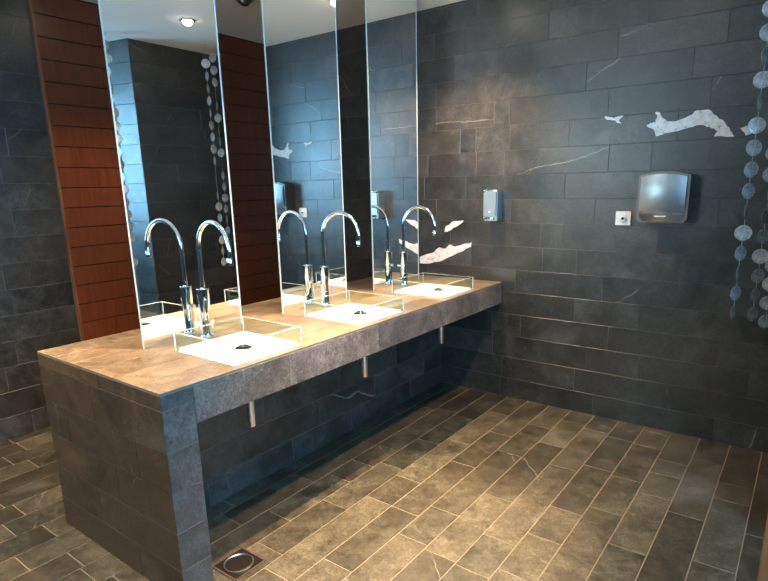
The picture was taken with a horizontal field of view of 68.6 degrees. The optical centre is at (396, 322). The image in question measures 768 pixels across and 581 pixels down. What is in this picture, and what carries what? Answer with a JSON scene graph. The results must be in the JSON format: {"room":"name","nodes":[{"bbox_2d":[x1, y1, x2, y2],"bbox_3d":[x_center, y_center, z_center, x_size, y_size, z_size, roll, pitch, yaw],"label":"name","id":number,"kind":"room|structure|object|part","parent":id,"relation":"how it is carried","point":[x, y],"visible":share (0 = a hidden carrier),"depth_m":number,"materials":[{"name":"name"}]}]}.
{"room":"public restroom","nodes":[
{"label":"public restroom","id":0,"kind":"room"},
{"bbox_2d":[0,0,80,441],"bbox_3d":[-2.874,-0.416,2.861,0.101,2.817,6.000,9,17,35],"label":"wall","id":1,"kind":"structure","parent":0,"point":[38,312],"depth_m":3.53,"materials":[{"name":"tile"}]},
{"bbox_2d":[28,0,280,340],"bbox_3d":[-1.616,-0.872,4.414,0.027,2.717,1.900,9,17,35],"label":"cladding","id":2,"kind":"object","parent":1,"relation":"attached to","point":[67,34],"visible":0.38,"depth_m":3.87,"materials":[{"name":"brown wood"}]},
{"bbox_2d":[82,0,463,43],"bbox_3d":[-0.584,-1.473,0.861,5.840,0.100,6.200,9,17,35],"label":"ceiling","id":3,"kind":"structure","parent":0,"point":[233,19],"depth_m":3.99,"materials":[{"name":"white paint"}]},
{"bbox_2d":[236,0,252,6],"bbox_3d":[-0.985,-2.077,3.654,0.110,0.038,0.110,9,17,35],"label":"recessed light","id":4,"kind":"object","parent":3,"relation":"in","point":[244,3],"visible":1,"depth_m":3.64,"materials":[{"name":"silver metal"}]},
{"bbox_3d":[-0.985,-2.077,3.654,0.070,0.038,0.070,9,17,35],"label":"bulb","id":5,"kind":"part","parent":4,"relation":"part of","materials":[{"name":"grey glass"}]},
{"bbox_2d":[730,1,767,319],"bbox_3d":[1.684,-0.927,2.624,0.075,1.882,0.068,-10,16,-32],"label":"strand","id":6,"kind":"object","parent":3,"relation":"hanging from","point":[756,125],"visible":1,"depth_m":2.65,"materials":[{"name":"grey glass"}]},
{"bbox_2d":[747,149,767,321],"bbox_3d":[1.824,-0.932,2.687,0.075,1.906,0.057,-1,14,1],"label":"strand","id":7,"kind":"object","parent":3,"relation":"hanging from","point":[759,256],"visible":1,"depth_m":2.84,"materials":[{"name":"grey"}]},
{"bbox_2d":[758,261,767,327],"bbox_3d":[1.951,-0.925,2.775,0.066,1.966,0.075,-11,17,-35],"label":"strand","id":8,"kind":"object","parent":3,"relation":"hanging from","point":[763,320],"visible":1,"depth_m":2.98,"materials":[{"name":"grey"}]},
{"bbox_2d":[0,382,767,580],"bbox_3d":[-0.531,1.263,1.530,5.640,0.101,6.000,9,17,35],"label":"floor","id":9,"kind":"structure","parent":0,"point":[451,482],"depth_m":2.76,"materials":[{"name":"tile"}]},
{"bbox_2d":[212,547,265,580],"bbox_3d":[-0.660,1.007,2.360,0.160,0.006,0.160,9,17,35],"label":"floor drain","id":10,"kind":"object","parent":9,"relation":"on","point":[240,562],"visible":1,"depth_m":2.35,"materials":[{"name":"silver metal"}]},
{"bbox_2d":[37,274,501,580],"bbox_3d":[-0.408,0.329,3.336,0.958,0.850,2.650,9,17,35],"label":"vanity counter","id":11,"kind":"object","parent":9,"relation":"on","point":[146,441],"depth_m":2.47,"materials":[{"name":"stone"}]},
{"bbox_3d":[-1.150,0.589,2.352,0.958,0.839,0.131,9,17,35],"label":"panel","id":12,"kind":"part","parent":11,"relation":"part of","materials":[{"name":"tile"}]},
{"bbox_2d":[98,0,241,348],"bbox_3d":[-0.969,-0.845,2.464,0.009,1.865,0.538,9,17,35],"label":"mirror panel","id":13,"kind":"object","parent":11,"relation":"on","point":[162,57],"visible":0.97,"depth_m":2.47,"materials":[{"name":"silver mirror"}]},
{"bbox_2d":[196,220,233,338],"bbox_3d":[-0.815,-0.183,2.518,0.311,0.550,0.060,11,18,40],"label":"tap","id":14,"kind":"object","parent":11,"relation":"on","point":[203,297],"visible":0.99,"depth_m":2.58,"materials":[{"name":"silver metal"}]},
{"bbox_3d":[-0.803,-0.293,2.479,0.271,0.318,0.021,11,18,40],"label":"spout","id":15,"kind":"part","parent":14,"relation":"part of","materials":[{"name":"silver metal"}]},
{"bbox_2d":[173,316,301,426],"bbox_3d":[-0.686,0.232,2.499,0.397,0.417,0.371,9,17,35],"label":"sink","id":16,"kind":"object","parent":11,"relation":"in","point":[242,347],"visible":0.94,"depth_m":2.43,"materials":[{"name":"white ceramic"}]},
{"bbox_2d":[37,274,501,396],"bbox_3d":[-0.415,-0.074,3.238,0.954,0.021,2.648,9,17,35],"label":"countertop","id":17,"kind":"structure","parent":11,"relation":"on","point":[161,370],"depth_m":2.59,"materials":[{"name":"stone"}]},
{"bbox_2d":[261,0,346,313],"bbox_3d":[-0.487,-1.010,3.104,0.009,1.865,0.537,9,17,35],"label":"mirror panel","id":18,"kind":"object","parent":11,"relation":"on","point":[300,36],"visible":1,"depth_m":3.09,"materials":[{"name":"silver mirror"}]},
{"bbox_2d":[318,211,360,306],"bbox_3d":[-0.324,-0.352,3.169,0.311,0.550,0.060,7,16,31],"label":"tap","id":19,"kind":"object","parent":11,"relation":"on","point":[324,270],"visible":0.96,"depth_m":3.21,"materials":[{"name":"silver metal"}]},
{"bbox_2d":[320,266,330,306],"bbox_3d":[-0.411,-0.211,3.262,0.060,0.236,0.060,7,16,31],"label":"tap","id":20,"kind":"object","parent":19,"relation":"on","point":[324,270],"depth_m":3.24,"materials":[{"name":"silver metal"}]},
{"bbox_3d":[-0.310,-0.462,3.132,0.271,0.318,0.021,7,16,31],"label":"spout","id":21,"kind":"part","parent":19,"relation":"part of","materials":[{"name":"silver metal"}]},
{"bbox_2d":[304,290,403,376],"bbox_3d":[-0.225,0.073,3.111,0.397,0.417,0.371,9,17,35],"label":"sink","id":22,"kind":"object","parent":11,"relation":"in","point":[351,313],"visible":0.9,"depth_m":3.05,"materials":[{"name":"white ceramic"}]},
{"bbox_2d":[365,0,418,290],"bbox_3d":[-0.009,-1.174,3.737,0.009,1.865,0.534,9,17,35],"label":"mirror panel","id":23,"kind":"object","parent":11,"relation":"on","point":[391,25],"visible":1,"depth_m":3.71,"materials":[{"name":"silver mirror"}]},
{"bbox_2d":[397,205,435,286],"bbox_3d":[0.137,-0.510,3.780,0.311,0.550,0.060,9,17,35],"label":"tap","id":24,"kind":"object","parent":11,"relation":"on","point":[403,265],"visible":1,"depth_m":3.83,"materials":[{"name":"silver metal"}]},
{"bbox_2d":[400,252,408,286],"bbox_3d":[0.054,-0.371,3.879,0.060,0.236,0.060,9,17,35],"label":"tap","id":25,"kind":"object","parent":24,"relation":"on","point":[403,255],"depth_m":3.86,"materials":[{"name":"silver metal"}]},
{"bbox_3d":[0.150,-0.620,3.742,0.271,0.318,0.021,9,17,35],"label":"spout","id":26,"kind":"part","parent":24,"relation":"part of","materials":[{"name":"silver metal"}]},
{"bbox_2d":[391,273,472,343],"bbox_3d":[0.243,-0.088,3.732,0.397,0.417,0.371,9,17,35],"label":"sink","id":27,"kind":"object","parent":11,"relation":"in","point":[424,289],"visible":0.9,"depth_m":3.67,"materials":[{"name":"white ceramic"}]},
{"bbox_2d":[757,513,767,580],"bbox_3d":[1.132,-0.195,1.433,0.129,2.717,0.080,9,17,35],"label":"trim","id":28,"kind":"structure","parent":9,"relation":"on","point":[763,567],"depth_m":1.65,"materials":[{"name":"brown wood"}]},
{"bbox_2d":[336,0,767,452],"bbox_3d":[1.247,-0.676,3.599,5.840,2.817,0.122,9,17,35],"label":"wall","id":29,"kind":"structure","parent":0,"point":[561,107],"depth_m":3.53,"materials":[{"name":"tile"}]},
{"bbox_2d":[483,189,502,222],"bbox_3d":[0.659,-0.802,3.862,0.100,0.223,0.111,9,17,35],"label":"soap dispenser","id":30,"kind":"object","parent":29,"relation":"attached to","point":[493,198],"visible":1,"depth_m":3.83,"materials":[{"name":"silver metal"}]},
{"bbox_3d":[0.638,-0.716,3.850,0.072,0.022,0.033,9,17,35],"label":"push lever","id":31,"kind":"part","parent":30,"relation":"part of","materials":[{"name":"silver metal"}]},
{"bbox_2d":[615,211,630,224],"bbox_3d":[1.380,-0.636,3.421,0.088,0.082,0.020,9,17,35],"label":"socket plate","id":32,"kind":"object","parent":29,"relation":"attached to","point":[622,217],"visible":1,"depth_m":3.42,"materials":[{"name":"beige plastic"}]},
{"bbox_2d":[636,171,694,222],"bbox_3d":[1.526,-0.717,3.204,0.270,0.284,0.151,9,17,35],"label":"dryer","id":33,"kind":"object","parent":29,"relation":"attached to","point":[663,196],"visible":1,"depth_m":3.15,"materials":[{"name":"grey metal"}]}
]}

